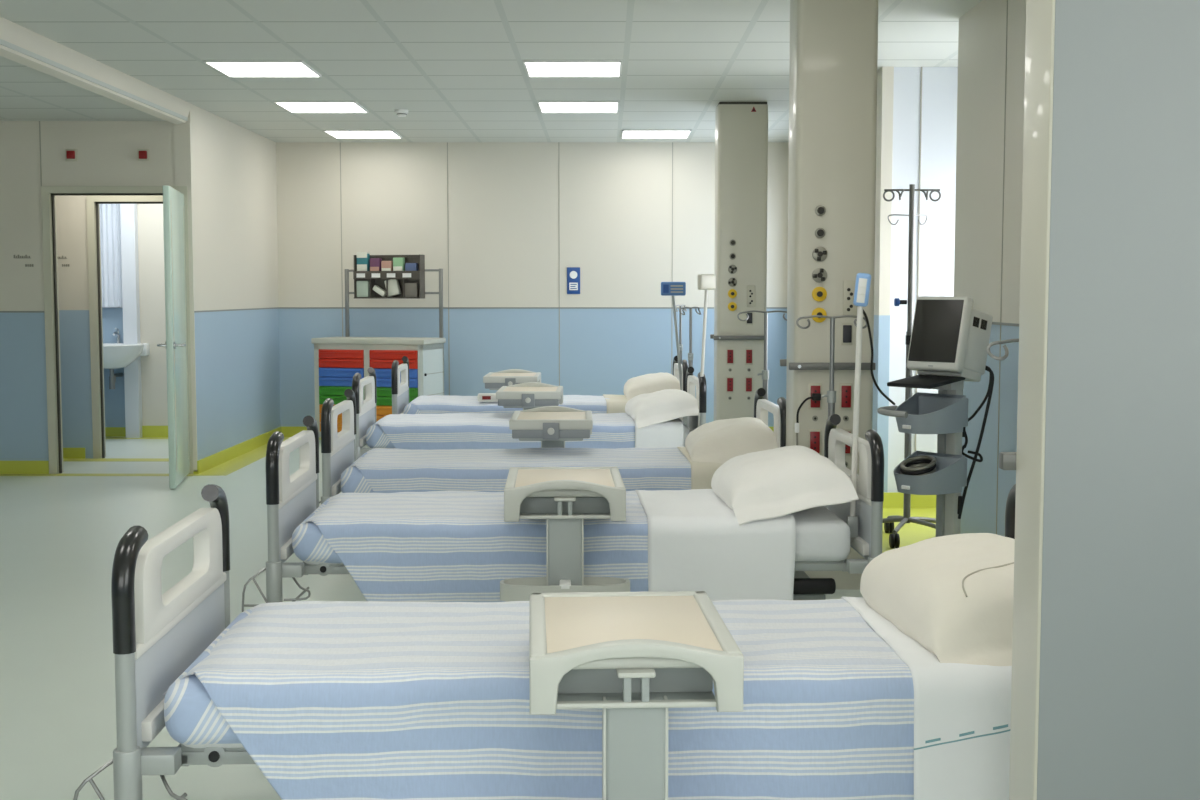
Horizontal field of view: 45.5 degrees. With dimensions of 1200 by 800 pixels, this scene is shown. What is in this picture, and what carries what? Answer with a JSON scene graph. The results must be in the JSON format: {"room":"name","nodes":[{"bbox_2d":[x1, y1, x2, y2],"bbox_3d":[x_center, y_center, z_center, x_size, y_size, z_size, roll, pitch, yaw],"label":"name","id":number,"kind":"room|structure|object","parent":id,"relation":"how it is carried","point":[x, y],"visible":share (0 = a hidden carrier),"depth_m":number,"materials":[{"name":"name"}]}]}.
{"room":"hospital room","nodes":[
{"label":"hospital room","id":0,"kind":"room"},
{"bbox_2d":[56,196,92,457],"bbox_3d":[-4.354,-0.833,11.736,2.410,2.630,0.100,0,4,0],"label":"wall","id":1,"kind":"structure","parent":0,"point":[71,211],"depth_m":11.70,"materials":[{"name":"paint"}]},
{"bbox_2d":[63,448,85,457],"bbox_3d":[-4.899,0.438,11.777,1.320,0.090,0.012,0,4,0],"label":"baseboard","id":2,"kind":"structure","parent":1,"relation":"attached to","point":[67,452],"depth_m":11.77,"materials":[{"name":"plastic"}]},
{"bbox_2d":[86,195,162,458],"bbox_3d":[-3.684,-0.593,11.746,0.970,2.150,0.130,0,4,0],"label":"door frame","id":3,"kind":"structure","parent":1,"relation":"attached to","point":[92,202],"depth_m":11.69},
{"bbox_2d":[0,121,174,460],"bbox_3d":[-4.312,-0.758,10.736,2.500,2.630,0.104,0,4,0],"label":"wall","id":4,"kind":"structure","parent":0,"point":[32,153],"depth_m":10.64,"materials":[{"name":"paint"}]},
{"bbox_2d":[65,149,77,160],"bbox_3d":[-3.918,-1.815,10.590,0.090,0.090,0.035,0,4,0],"label":"light","id":5,"kind":"object","parent":4,"relation":"attached to","point":[71,154],"visible":1,"depth_m":10.59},
{"bbox_2d":[0,461,196,473],"bbox_3d":[-4.298,0.507,10.777,2.530,0.100,0.012,0,4,0],"label":"baseboard","id":6,"kind":"structure","parent":4,"relation":"attached to","point":[6,467],"depth_m":10.77,"materials":[{"name":"plastic"}]},
{"bbox_2d":[137,149,149,160],"bbox_3d":[-3.383,-1.815,10.588,0.090,0.090,0.035,0,4,0],"label":"light","id":7,"kind":"object","parent":4,"relation":"attached to","point":[143,154],"visible":1,"depth_m":10.59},
{"bbox_2d":[0,39,187,120],"bbox_3d":[-4.379,-1.667,4.453,2.610,0.120,12.500,0,4,0],"label":"ceiling","id":8,"kind":"structure","parent":0,"point":[27,93],"depth_m":9.41,"materials":[{"name":"tile"}]},
{"bbox_2d":[102,204,167,437],"bbox_3d":[-4.348,-0.962,13.456,2.410,2.630,0.250,0,4,0],"label":"wall","id":9,"kind":"structure","parent":0,"point":[138,399],"depth_m":13.41,"materials":[{"name":"paint"}]},
{"bbox_2d":[103,328,149,388],"bbox_3d":[-4.529,-0.382,13.237,0.598,0.567,0.575,0,4,0],"label":"basin","id":10,"kind":"object","parent":9,"relation":"attached to","point":[116,355],"visible":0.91,"depth_m":13.11,"materials":[{"name":"ceramic"}]},
{"bbox_2d":[105,426,167,436],"bbox_3d":[-3.993,0.296,13.538,1.680,0.110,0.072,0,4,0],"label":"baseboard","id":11,"kind":"structure","parent":9,"relation":"attached to","point":[147,431],"depth_m":13.50,"materials":[{"name":"plastic"}]},
{"bbox_2d":[186,103,280,459],"bbox_3d":[-3.088,-0.922,12.061,0.120,2.760,2.770,0,4,0],"label":"wall","id":12,"kind":"structure","parent":0,"point":[233,167],"depth_m":11.85,"materials":[{"name":"paint"}]},
{"bbox_2d":[41,186,192,473],"bbox_3d":[-3.605,-0.518,10.749,1.085,2.150,0.130,0,4,0],"label":"door frame","id":13,"kind":"structure","parent":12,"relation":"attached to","point":[48,193],"depth_m":10.68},
{"bbox_2d":[157,185,189,488],"bbox_3d":[-3.030,-0.457,10.246,0.183,2.078,0.900,-1,4,-10],"label":"door","id":14,"kind":"structure","parent":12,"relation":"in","point":[175,345],"depth_m":10.02,"materials":[{"name":"green metal"}]},
{"bbox_2d":[174,122,197,470],"bbox_3d":[-3.093,-0.759,10.678,0.120,2.600,0.012,0,4,0],"label":"trim","id":15,"kind":"structure","parent":12,"relation":"attached to","point":[182,132],"depth_m":10.62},
{"bbox_2d":[197,427,281,473],"bbox_3d":[-3.022,0.404,12.154,0.012,0.100,2.782,0,4,0],"label":"baseboard","id":16,"kind":"structure","parent":12,"relation":"attached to","point":[204,464],"depth_m":11.77,"materials":[{"name":"plastic"}]},
{"bbox_2d":[0,439,862,799],"bbox_3d":[-1.377,0.916,6.792,8.800,0.120,17.000,0,4,0],"label":"floor","id":17,"kind":"structure","parent":0,"point":[60,536],"depth_m":6.45,"materials":[{"name":"plastic"}]},
{"bbox_2d":[311,269,445,436],"bbox_3d":[-2.001,-0.397,12.950,1.100,1.580,0.516,1,4,16],"label":"cart","id":18,"kind":"object","parent":17,"relation":"on","point":[337,360],"visible":0.56,"depth_m":12.77,"materials":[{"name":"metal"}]},
{"bbox_2d":[353,255,424,298],"bbox_3d":[-1.920,-1.121,13.007,0.655,0.395,0.119,1,4,16],"label":"organizer","id":19,"kind":"object","parent":18,"relation":"hanging from","point":[377,278],"visible":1,"depth_m":12.98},
{"bbox_2d":[356,281,369,296],"bbox_3d":[-2.163,-1.016,13.082,0.120,0.150,0.055,1,4,16],"label":"packet","id":20,"kind":"object","parent":19,"relation":"in","point":[363,287],"visible":1,"depth_m":13.06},
{"bbox_2d":[357,252,369,270],"bbox_3d":[-2.164,-1.244,13.064,0.110,0.212,0.058,1,4,16],"label":"packet","id":21,"kind":"object","parent":19,"relation":"in","point":[363,258],"visible":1,"depth_m":13.04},
{"bbox_2d":[370,258,381,270],"bbox_3d":[-2.044,-1.213,13.031,0.100,0.155,0.058,1,4,16],"label":"packet","id":22,"kind":"object","parent":19,"relation":"in","point":[375,263],"visible":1,"depth_m":13.00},
{"bbox_2d":[384,279,400,296],"bbox_3d":[-1.883,-1.024,13.000,0.149,0.171,0.055,1,4,16],"label":"packet","id":23,"kind":"object","parent":19,"relation":"in","point":[394,289],"visible":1,"depth_m":12.97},
{"bbox_2d":[393,258,404,270],"bbox_3d":[-1.823,-1.211,12.967,0.100,0.160,0.058,1,4,16],"label":"packet","id":24,"kind":"object","parent":19,"relation":"in","point":[398,263],"visible":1,"depth_m":12.94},
{"bbox_2d":[405,283,418,296],"bbox_3d":[-1.707,-0.996,12.951,0.130,0.130,0.055,1,4,16],"label":"packet","id":25,"kind":"object","parent":19,"relation":"in","point":[411,289],"visible":1,"depth_m":12.92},
{"bbox_2d":[483,369,540,389],"bbox_3d":[-0.695,0.137,11.450,0.520,0.739,0.690,0,4,0],"label":"table","id":26,"kind":"object","parent":17,"relation":"on","point":[492,380],"visible":0.4,"depth_m":11.11,"materials":[{"name":"plastic"}]},
{"bbox_2d":[485,383,519,389],"bbox_3d":[-0.695,-0.126,11.410,0.400,0.067,0.594,0,4,0],"label":"tray","id":27,"kind":"object","parent":26,"relation":"on","point":[491,386],"depth_m":11.11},
{"bbox_2d":[483,369,540,382],"bbox_3d":[-0.695,-0.159,11.412,0.426,0.144,0.610,0,4,0],"label":"tray","id":28,"kind":"object","parent":26,"relation":"on","point":[511,375],"depth_m":11.11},
{"bbox_2d":[352,367,706,459],"bbox_3d":[-0.498,0.223,9.534,2.348,0.853,0.974,0,4,-2],"label":"hospital bed","id":29,"kind":"object","parent":17,"relation":"on","point":[365,409],"visible":0.32,"depth_m":9.29,"materials":[{"name":"grey metal"}]},
{"bbox_2d":[373,423,688,448],"bbox_3d":[-0.460,0.216,9.526,2.050,0.156,0.756,0,4,-2],"label":"mattress","id":30,"kind":"object","parent":29,"relation":"on","point":[686,430],"visible":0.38,"depth_m":9.19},
{"bbox_2d":[366,413,634,449],"bbox_3d":[-0.634,0.297,9.516,1.754,0.367,0.837,0,4,-2],"label":"striped blanket","id":31,"kind":"object","parent":30,"relation":"on","point":[448,430],"visible":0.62,"depth_m":9.12,"materials":[{"name":"fabric"}]},
{"bbox_2d":[634,418,683,447],"bbox_3d":[0.361,0.290,9.552,0.325,0.369,0.845,0,4,-2],"label":"sheet","id":32,"kind":"object","parent":30,"relation":"on","point":[670,433],"visible":0.32,"depth_m":9.14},
{"bbox_2d":[625,389,698,428],"bbox_3d":[0.411,0.042,9.503,0.440,0.226,0.741,0,4,-6],"label":"pillow","id":33,"kind":"object","parent":32,"relation":"on","point":[648,409],"visible":0.99,"depth_m":9.21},
{"bbox_2d":[679,306,700,421],"bbox_3d":[0.650,-0.151,10.026,0.075,1.006,0.312,2,5,30],"label":"pole","id":34,"kind":"object","parent":29,"relation":"attached to","point":[690,354],"visible":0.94,"depth_m":10.01,"materials":[{"name":"grey metal"}]},
{"bbox_2d":[697,274,715,426],"bbox_3d":[0.674,-0.246,9.124,0.128,1.110,0.069,-1,4,-14],"label":"handset","id":35,"kind":"object","parent":29,"relation":"attached to","point":[706,282],"visible":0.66,"depth_m":9.09,"materials":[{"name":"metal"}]},
{"bbox_2d":[496,382,562,409],"bbox_3d":[-0.471,0.265,9.734,0.520,0.739,0.690,0,4,0],"label":"table","id":36,"kind":"object","parent":17,"relation":"on","point":[529,395],"visible":0.48,"depth_m":9.40,"materials":[{"name":"plastic"}]},
{"bbox_2d":[498,399,558,407],"bbox_3d":[-0.471,0.002,9.694,0.400,0.067,0.594,0,4,0],"label":"tray","id":37,"kind":"object","parent":36,"relation":"on","point":[506,403],"depth_m":9.40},
{"bbox_2d":[391,356,687,424],"bbox_3d":[-0.502,0.093,11.270,2.348,0.853,0.974,0,4,-2],"label":"hospital bed","id":38,"kind":"object","parent":17,"relation":"on","point":[399,391],"visible":0.26,"depth_m":10.93,"materials":[{"name":"grey metal"}]},
{"bbox_2d":[661,282,685,389],"bbox_3d":[0.564,-0.389,10.928,0.201,1.025,0.049,0,4,-3],"label":"handset","id":39,"kind":"object","parent":38,"relation":"attached to","point":[673,289],"visible":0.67,"depth_m":10.88,"materials":[{"name":"grey metal"}]},
{"bbox_2d":[676,305,686,363],"bbox_3d":[0.677,-0.281,11.754,0.075,1.006,0.312,2,5,20],"label":"pole","id":40,"kind":"object","parent":38,"relation":"attached to","point":[680,306],"visible":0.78,"depth_m":11.73,"materials":[{"name":"grey metal"}]},
{"bbox_3d":[-0.463,0.086,11.261,2.050,0.156,0.756,0,4,-2],"label":"mattress","id":41,"kind":"object","parent":38,"relation":"on","visible":0},
{"bbox_2d":[403,395,608,413],"bbox_3d":[-0.717,0.167,11.247,1.593,0.368,0.840,0,4,-2],"label":"striped blanket","id":42,"kind":"object","parent":41,"relation":"on","point":[431,404],"visible":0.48,"depth_m":10.86,"materials":[{"name":"fabric"}]},
{"bbox_2d":[478,393,497,401],"bbox_3d":[-0.837,-0.019,10.910,0.190,0.060,0.103,0,4,-3],"label":"readout","id":43,"kind":"object","parent":42,"relation":"on","point":[482,397],"visible":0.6,"depth_m":10.86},
{"bbox_2d":[603,394,627,413],"bbox_3d":[0.265,0.124,11.286,0.459,0.290,0.837,0,4,-2],"label":"sheet","id":44,"kind":"object","parent":41,"relation":"on","point":[615,403],"visible":0.28,"depth_m":10.89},
{"bbox_2d":[623,372,679,400],"bbox_3d":[0.415,-0.105,11.297,0.443,0.222,0.741,0,4,-2],"label":"pillow","id":45,"kind":"object","parent":44,"relation":"on","point":[653,382],"visible":0.59,"depth_m":11.02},
{"bbox_2d":[73,484,1015,799],"bbox_3d":[0.036,0.672,3.534,2.348,0.853,0.974,0,4,-2],"label":"hospital bed","id":46,"kind":"object","parent":17,"relation":"on","point":[157,636],"visible":0.28,"depth_m":3.16,"materials":[{"name":"grey metal"}]},
{"bbox_2d":[183,743,243,747],"bbox_3d":[0.074,0.665,3.526,2.050,0.156,0.756,0,4,-2],"label":"mattress","id":47,"kind":"object","parent":46,"relation":"on","point":[234,745],"visible":0.12,"depth_m":3.13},
{"bbox_2d":[163,599,913,799],"bbox_3d":[-0.133,0.746,3.511,1.686,0.367,0.844,0,4,-2],"label":"striped blanket","id":48,"kind":"object","parent":47,"relation":"on","point":[330,700],"visible":0.77,"depth_m":3.13,"materials":[{"name":"fabric"}]},
{"bbox_2d":[841,597,1011,799],"bbox_3d":[0.869,0.741,3.547,0.390,0.368,0.853,0,4,-2],"label":"sheet","id":49,"kind":"object","parent":47,"relation":"on","point":[962,712],"visible":0.34,"depth_m":3.14,"materials":[{"name":"fabric"}]},
{"bbox_2d":[860,533,1014,665],"bbox_3d":[0.951,0.478,3.557,0.461,0.249,0.780,0,4,-6],"label":"pillow","id":50,"kind":"object","parent":49,"relation":"on","point":[952,595],"visible":0.65,"depth_m":3.36,"materials":[{"name":"fabric"}]},
{"bbox_2d":[509,406,592,447],"bbox_3d":[-0.255,0.422,7.639,0.520,0.739,0.690,0,4,-1],"label":"table","id":51,"kind":"object","parent":17,"relation":"on","point":[552,426],"visible":0.44,"depth_m":7.30,"materials":[{"name":"plastic"}]},
{"bbox_2d":[512,430,589,440],"bbox_3d":[-0.254,0.159,7.599,0.400,0.067,0.594,0,4,-1],"label":"tray","id":52,"kind":"object","parent":51,"relation":"on","point":[523,435],"depth_m":7.30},
{"bbox_2d":[509,406,592,434],"bbox_3d":[-0.255,0.126,7.602,0.436,0.144,0.617,0,4,0],"label":"tray","id":53,"kind":"object","parent":51,"relation":"on","point":[546,420],"depth_m":7.30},
{"bbox_2d":[319,388,785,503],"bbox_3d":[-0.261,0.389,7.320,2.348,0.853,0.974,0,4,-2],"label":"hospital bed","id":54,"kind":"object","parent":17,"relation":"on","point":[338,450],"visible":0.28,"depth_m":7.02,"materials":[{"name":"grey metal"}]},
{"bbox_2d":[737,310,786,399],"bbox_3d":[0.904,0.016,7.792,0.312,1.006,0.075,0,4,-5],"label":"pole","id":55,"kind":"object","parent":54,"relation":"attached to","point":[765,373],"visible":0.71,"depth_m":7.78,"materials":[{"name":"grey metal"}]},
{"bbox_3d":[-0.222,0.382,7.312,2.050,0.156,0.756,0,4,-2],"label":"mattress","id":56,"kind":"object","parent":54,"relation":"on","visible":0},
{"bbox_2d":[341,447,690,492],"bbox_3d":[-0.402,0.463,7.296,1.741,0.368,0.847,0,4,-2],"label":"striped blanket","id":57,"kind":"object","parent":56,"relation":"on","point":[378,470],"visible":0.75,"depth_m":6.93,"materials":[{"name":"fabric"}]},
{"bbox_2d":[677,447,723,488],"bbox_3d":[0.587,0.407,7.336,0.323,0.271,0.840,0,4,-2],"label":"sheet","id":58,"kind":"object","parent":56,"relation":"on","point":[702,473],"visible":0.18,"depth_m":6.92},
{"bbox_2d":[685,417,777,462],"bbox_3d":[0.667,0.204,7.328,0.440,0.221,0.741,0,4,0],"label":"pillow","id":59,"kind":"object","parent":58,"relation":"on","point":[719,441],"visible":0.94,"depth_m":7.04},
{"bbox_2d":[242,414,883,611],"bbox_3d":[-0.136,0.512,5.664,2.348,0.853,0.974,0,4,-2],"label":"hospital bed","id":60,"kind":"object","parent":17,"relation":"on","point":[290,500],"visible":0.44,"depth_m":5.33,"materials":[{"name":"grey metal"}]},
{"bbox_2d":[303,506,849,563],"bbox_3d":[-0.098,0.505,5.656,2.050,0.156,0.756,0,4,-2],"label":"mattress","id":61,"kind":"object","parent":60,"relation":"on","point":[821,535],"visible":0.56,"depth_m":5.32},
{"bbox_2d":[292,491,647,601],"bbox_3d":[-0.470,0.588,5.633,1.357,0.365,0.847,0,4,-2],"label":"striped blanket","id":62,"kind":"object","parent":61,"relation":"on","point":[430,546],"visible":0.7,"depth_m":5.24,"materials":[{"name":"fabric"}]},
{"bbox_2d":[635,489,795,600],"bbox_3d":[0.434,0.580,5.670,0.546,0.370,0.848,0,4,-2],"label":"sheet","id":63,"kind":"object","parent":61,"relation":"on","point":[696,542],"visible":0.65,"depth_m":5.27,"materials":[{"name":"fabric"}]},
{"bbox_2d":[711,445,858,525],"bbox_3d":[0.701,0.314,5.648,0.461,0.241,0.760,0,4,-4],"label":"pillow","id":64,"kind":"object","parent":63,"relation":"on","point":[781,481],"visible":1,"depth_m":5.36,"materials":[{"name":"fabric"}]},
{"bbox_2d":[796,315,866,416],"bbox_3d":[0.998,0.139,6.147,0.312,1.006,0.075,0,4,-4],"label":"pole","id":65,"kind":"object","parent":60,"relation":"attached to","point":[831,394],"visible":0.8,"depth_m":6.13,"materials":[{"name":"grey metal"}]},
{"bbox_2d":[846,273,870,536],"bbox_3d":[0.982,0.022,5.431,0.082,1.006,0.049,1,4,12],"label":"pole","id":66,"kind":"object","parent":60,"relation":"attached to","point":[863,280],"visible":0.94,"depth_m":5.42,"materials":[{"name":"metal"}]},
{"bbox_2d":[863,310,894,404],"bbox_3d":[1.078,-0.172,5.624,0.040,0.413,0.425,2,5,30],"label":"cable","id":67,"kind":"object","parent":66,"relation":"attached to","point":[864,313],"visible":0.99,"depth_m":5.62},
{"bbox_2d":[500,467,629,601],"bbox_3d":[-0.131,0.613,5.306,0.520,0.706,0.690,0,4,-2],"label":"table","id":68,"kind":"object","parent":17,"relation":"on","point":[564,497],"visible":0.57,"depth_m":5.04,"materials":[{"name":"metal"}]},
{"bbox_2d":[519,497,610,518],"bbox_3d":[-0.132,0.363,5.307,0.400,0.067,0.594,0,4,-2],"label":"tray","id":69,"kind":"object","parent":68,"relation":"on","point":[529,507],"depth_m":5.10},
{"bbox_2d":[504,467,625,521],"bbox_3d":[-0.132,0.332,5.300,0.446,0.144,0.624,0,4,0],"label":"tray","id":70,"kind":"object","parent":68,"relation":"on","point":[552,494],"depth_m":5.06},
{"bbox_2d":[529,591,743,799],"bbox_3d":[0.059,0.793,3.137,0.520,0.671,0.690,0,4,-3],"label":"table","id":71,"kind":"object","parent":17,"relation":"on","point":[633,657],"visible":1,"depth_m":2.88,"materials":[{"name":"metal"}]},
{"bbox_2d":[556,668,716,708],"bbox_3d":[0.059,0.561,3.140,0.400,0.067,0.594,0,4,-3],"label":"tray","id":72,"kind":"object","parent":71,"relation":"on","point":[576,688],"depth_m":2.93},
{"bbox_2d":[529,591,743,714],"bbox_3d":[0.059,0.529,3.133,0.426,0.144,0.610,0,4,-3],"label":"tray","id":73,"kind":"object","parent":71,"relation":"on","point":[615,653],"depth_m":2.93,"materials":[{"name":"plastic"}]},
{"bbox_2d":[710,102,767,420],"bbox_3d":[1.040,-0.823,10.735,0.395,2.760,0.368,0,4,0],"label":"column","id":74,"kind":"structure","parent":17,"relation":"on","point":[741,128],"depth_m":10.57,"materials":[{"name":"metal"}]},
{"bbox_2d":[726,348,733,364],"bbox_3d":[0.967,-0.323,10.615,0.060,0.120,0.014,0,4,0],"label":"socket","id":75,"kind":"object","parent":74,"relation":"attached to","point":[729,351],"depth_m":10.61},
{"bbox_2d":[745,348,752,364],"bbox_3d":[1.107,-0.323,10.615,0.060,0.120,0.014,0,4,0],"label":"socket","id":76,"kind":"object","parent":74,"relation":"attached to","point":[748,351],"depth_m":10.61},
{"bbox_2d":[780,0,877,588],"bbox_3d":[1.053,-0.516,6.626,0.390,2.760,0.368,0,4,0],"label":"column","id":77,"kind":"structure","parent":17,"relation":"on","point":[833,64],"depth_m":6.45,"materials":[{"name":"metal"}]},
{"bbox_2d":[795,393,820,444],"bbox_3d":[0.949,0.210,6.471,0.130,0.478,0.070,-2,5,-26],"label":"plug","id":78,"kind":"object","parent":77,"relation":"attached to","point":[814,396],"visible":0.68,"depth_m":6.46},
{"bbox_2d":[808,429,820,454],"bbox_3d":[0.980,0.194,6.522,0.060,0.120,0.014,0,4,0],"label":"socket","id":79,"kind":"object","parent":77,"relation":"attached to","point":[814,435],"depth_m":6.52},
{"bbox_2d":[809,383,821,409],"bbox_3d":[0.980,-0.016,6.507,0.060,0.120,0.014,0,4,0],"label":"socket","id":80,"kind":"object","parent":77,"relation":"attached to","point":[813,387],"depth_m":6.50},
{"bbox_2d":[812,308,826,322],"bbox_3d":[0.993,-0.384,6.475,0.068,0.068,0.022,0,4,0],"label":"outlet","id":81,"kind":"object","parent":77,"relation":"attached to","point":[815,311],"depth_m":6.47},
{"bbox_2d":[812,287,826,301],"bbox_3d":[0.993,-0.479,6.468,0.068,0.068,0.022,0,4,0],"label":"outlet","id":82,"kind":"object","parent":77,"relation":"attached to","point":[819,294],"depth_m":6.47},
{"bbox_2d":[812,268,826,282],"bbox_3d":[0.993,-0.564,6.462,0.068,0.068,0.022,0,4,0],"label":"outlet","id":83,"kind":"object","parent":77,"relation":"attached to","point":[819,275],"depth_m":6.46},
{"bbox_2d":[812,247,826,261],"bbox_3d":[0.993,-0.658,6.454,0.068,0.068,0.022,0,4,0],"label":"outlet","id":84,"kind":"object","parent":77,"relation":"attached to","point":[819,254],"depth_m":6.45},
{"bbox_2d":[839,383,852,409],"bbox_3d":[1.120,-0.015,6.506,0.060,0.120,0.014,0,4,0],"label":"socket","id":85,"kind":"object","parent":77,"relation":"attached to","point":[845,389],"depth_m":6.50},
{"bbox_2d":[841,323,852,344],"bbox_3d":[1.121,-0.300,6.485,0.052,0.100,0.014,0,4,0],"label":"switch","id":86,"kind":"object","parent":77,"relation":"attached to","point":[846,328],"depth_m":6.48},
{"bbox_2d":[843,429,851,455],"bbox_3d":[1.120,0.194,6.522,0.060,0.120,0.014,0,4,0],"label":"socket","id":87,"kind":"object","parent":77,"relation":"attached to","point":[848,450],"depth_m":6.52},
{"bbox_2d":[999,0,1199,799],"bbox_3d":[0.991,-0.224,2.721,0.397,2.760,0.201,0,4,0],"label":"column","id":88,"kind":"structure","parent":17,"relation":"on","point":[1105,685],"depth_m":2.65,"materials":[{"name":"paint"}]},
{"bbox_2d":[0,0,981,141],"bbox_3d":[-0.074,-1.889,5.811,5.990,0.100,15.270,0,4,0],"label":"ceiling","id":89,"kind":"structure","parent":0,"point":[457,68],"depth_m":8.45,"materials":[{"name":"tile"}]},
{"bbox_2d":[0,17,189,124],"bbox_3d":[-3.104,-1.667,4.449,0.100,0.180,12.300,0,4,0],"label":"ceiling beam","id":90,"kind":"structure","parent":89,"relation":"attached to","point":[11,32],"depth_m":8.50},
{"bbox_2d":[204,60,321,76],"bbox_3d":[-2.094,-2.066,8.929,0.596,0.012,0.592,0,4,0],"label":"recessed light","id":91,"kind":"object","parent":89,"relation":"in","point":[230,68],"visible":1,"depth_m":8.89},
{"bbox_2d":[274,101,368,112],"bbox_3d":[-2.087,-2.203,10.760,0.596,0.012,0.592,0,4,0],"label":"recessed light","id":92,"kind":"object","parent":89,"relation":"in","point":[291,106],"visible":1,"depth_m":10.70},
{"bbox_2d":[278,103,364,111],"bbox_3d":[-2.087,-2.204,10.760,0.572,0.007,0.568,0,4,0],"label":"diffuser","id":93,"kind":"object","parent":92,"relation":"attached to","point":[291,107],"depth_m":10.76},
{"bbox_2d":[323,130,401,138],"bbox_3d":[-2.081,-2.340,12.591,0.596,0.012,0.592,0,4,0],"label":"recessed light","id":94,"kind":"object","parent":89,"relation":"in","point":[338,134],"visible":1,"depth_m":12.59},
{"bbox_2d":[523,60,621,76],"bbox_3d":[-0.165,-2.066,8.922,0.596,0.012,0.592,0,4,0],"label":"recessed light","id":95,"kind":"object","parent":89,"relation":"in","point":[534,68],"visible":1,"depth_m":8.89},
{"bbox_2d":[537,101,618,112],"bbox_3d":[-0.158,-2.203,10.753,0.596,0.012,0.592,0,4,0],"label":"recessed light","id":96,"kind":"object","parent":89,"relation":"in","point":[545,106],"visible":1,"depth_m":10.70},
{"bbox_2d":[622,130,691,137],"bbox_3d":[0.491,-2.339,12.582,0.596,0.012,0.592,0,4,0],"label":"recessed light","id":97,"kind":"object","parent":89,"relation":"in","point":[625,133],"visible":1,"depth_m":12.51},
{"bbox_2d":[276,142,788,426],"bbox_3d":[-0.528,-1.031,13.506,5.190,2.760,0.153,0,4,0],"label":"wall","id":98,"kind":"structure","parent":0,"point":[504,223],"depth_m":13.40,"materials":[{"name":"paint"}]},
{"bbox_2d":[0,437,320,475],"bbox_3d":[-1.898,0.458,12.089,7.320,0.002,2.888,0,4,0],"label":"trim","id":99,"kind":"structure","parent":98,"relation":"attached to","point":[243,460],"depth_m":11.56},
{"bbox_2d":[281,426,773,436],"bbox_3d":[-0.628,0.301,13.527,4.790,0.100,0.012,0,4,0],"label":"baseboard","id":100,"kind":"structure","parent":98,"relation":"attached to","point":[287,431],"depth_m":13.53,"materials":[{"name":"plastic"}]},
{"bbox_2d":[279,307,786,308],"bbox_3d":[-0.628,-0.866,13.444,4.790,0.012,0.006,0,4,0],"label":"trim","id":101,"kind":"structure","parent":98,"relation":"attached to","point":[279,307],"depth_m":13.44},
{"bbox_2d":[567,267,579,293],"bbox_3d":[-0.248,-1.119,13.417,0.124,0.250,0.016,0,4,0],"label":"wall sign","id":102,"kind":"object","parent":98,"relation":"attached to","point":[573,273],"visible":1,"depth_m":13.41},
{"bbox_2d":[872,71,877,428],"bbox_3d":[1.835,-0.863,11.266,0.150,2.760,4.330,0,4,0],"label":"wall","id":103,"kind":"structure","parent":0,"point":[877,71],"depth_m":9.09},
{"bbox_2d":[882,508,935,552],"bbox_3d":[2.068,0.871,6.570,1.310,0.002,4.988,0,4,0],"label":"floor","id":104,"kind":"structure","parent":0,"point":[910,533],"depth_m":8.23,"materials":[{"name":"plastic"}]},
{"bbox_2d":[883,184,940,547],"bbox_3d":[1.673,-0.196,7.812,0.531,1.945,0.568,0,4,0],"label":"stand","id":105,"kind":"object","parent":104,"relation":"on","point":[894,539],"visible":0.7,"depth_m":7.77,"materials":[{"name":"metal"}]},
{"bbox_2d":[877,375,967,536],"bbox_3d":[1.465,0.400,6.043,0.581,1.020,0.554,1,4,12],"label":"monitor stand","id":106,"kind":"object","parent":104,"relation":"on","point":[944,414],"visible":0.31,"depth_m":5.92,"materials":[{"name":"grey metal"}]},
{"bbox_2d":[900,455,935,475],"bbox_3d":[1.326,0.280,5.958,0.147,0.089,0.148,-4,6,-40],"label":"coiled cable","id":107,"kind":"object","parent":106,"relation":"in","point":[924,464],"visible":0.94,"depth_m":5.94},
{"bbox_2d":[907,296,992,381],"bbox_3d":[1.475,-0.257,6.017,0.269,0.356,0.264,-4,6,-40],"label":"patient monitor","id":108,"kind":"object","parent":106,"relation":"on","point":[949,337],"visible":0.99,"depth_m":5.94,"materials":[{"name":"white plastic"}]},
{"bbox_2d":[957,366,993,518],"bbox_3d":[1.583,0.178,6.029,0.138,0.652,0.077,2,5,22],"label":"cable","id":109,"kind":"object","parent":108,"relation":"attached to","point":[961,499],"visible":0.94,"depth_m":6.02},
{"bbox_2d":[973,316,986,329],"bbox_3d":[1.579,-0.319,5.945,0.100,0.059,0.004,-4,6,-40],"label":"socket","id":110,"kind":"object","parent":108,"relation":"attached to","point":[975,321],"depth_m":5.94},
{"bbox_2d":[873,67,957,491],"bbox_3d":[2.242,-0.696,9.036,0.980,2.760,0.140,0,4,0],"label":"wall","id":111,"kind":"structure","parent":0,"point":[917,122],"depth_m":8.95,"materials":[{"name":"paint"}]},
{"bbox_2d":[954,0,1025,536],"bbox_3d":[1.894,-0.238,2.909,0.153,2.760,9.050,0,4,0],"label":"wall","id":112,"kind":"structure","parent":0,"point":[992,34],"depth_m":6.71,"materials":[{"name":"paint"}]},
{"bbox_2d":[883,492,935,507],"bbox_3d":[2.218,1.031,3.780,0.970,0.100,10.600,0,4,0],"label":"baseboard","id":113,"kind":"structure","parent":112,"relation":"attached to","point":[891,499],"depth_m":9.05,"materials":[{"name":"plastic"}]},
{"bbox_2d":[986,339,1018,359],"bbox_3d":[1.216,0.334,3.944,0.312,1.006,0.075,-1,4,-8],"label":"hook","id":114,"kind":"object","parent":112,"relation":"attached to","point":[989,353],"visible":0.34,"depth_m":3.91,"materials":[{"name":"metal"}]},
{"bbox_3d":[-4.302,-2.241,12.132,2.510,0.120,2.900,0,4,0],"label":"ceiling","id":115,"kind":"structure","parent":0,"visible":0},
{"bbox_2d":[99,204,122,306],"bbox_3d":[-4.643,-1.556,13.357,0.360,1.370,0.035,0,4,0],"label":"shower curtain","id":116,"kind":"object","parent":115,"relation":"hanging from","point":[110,226],"visible":0.38,"depth_m":13.37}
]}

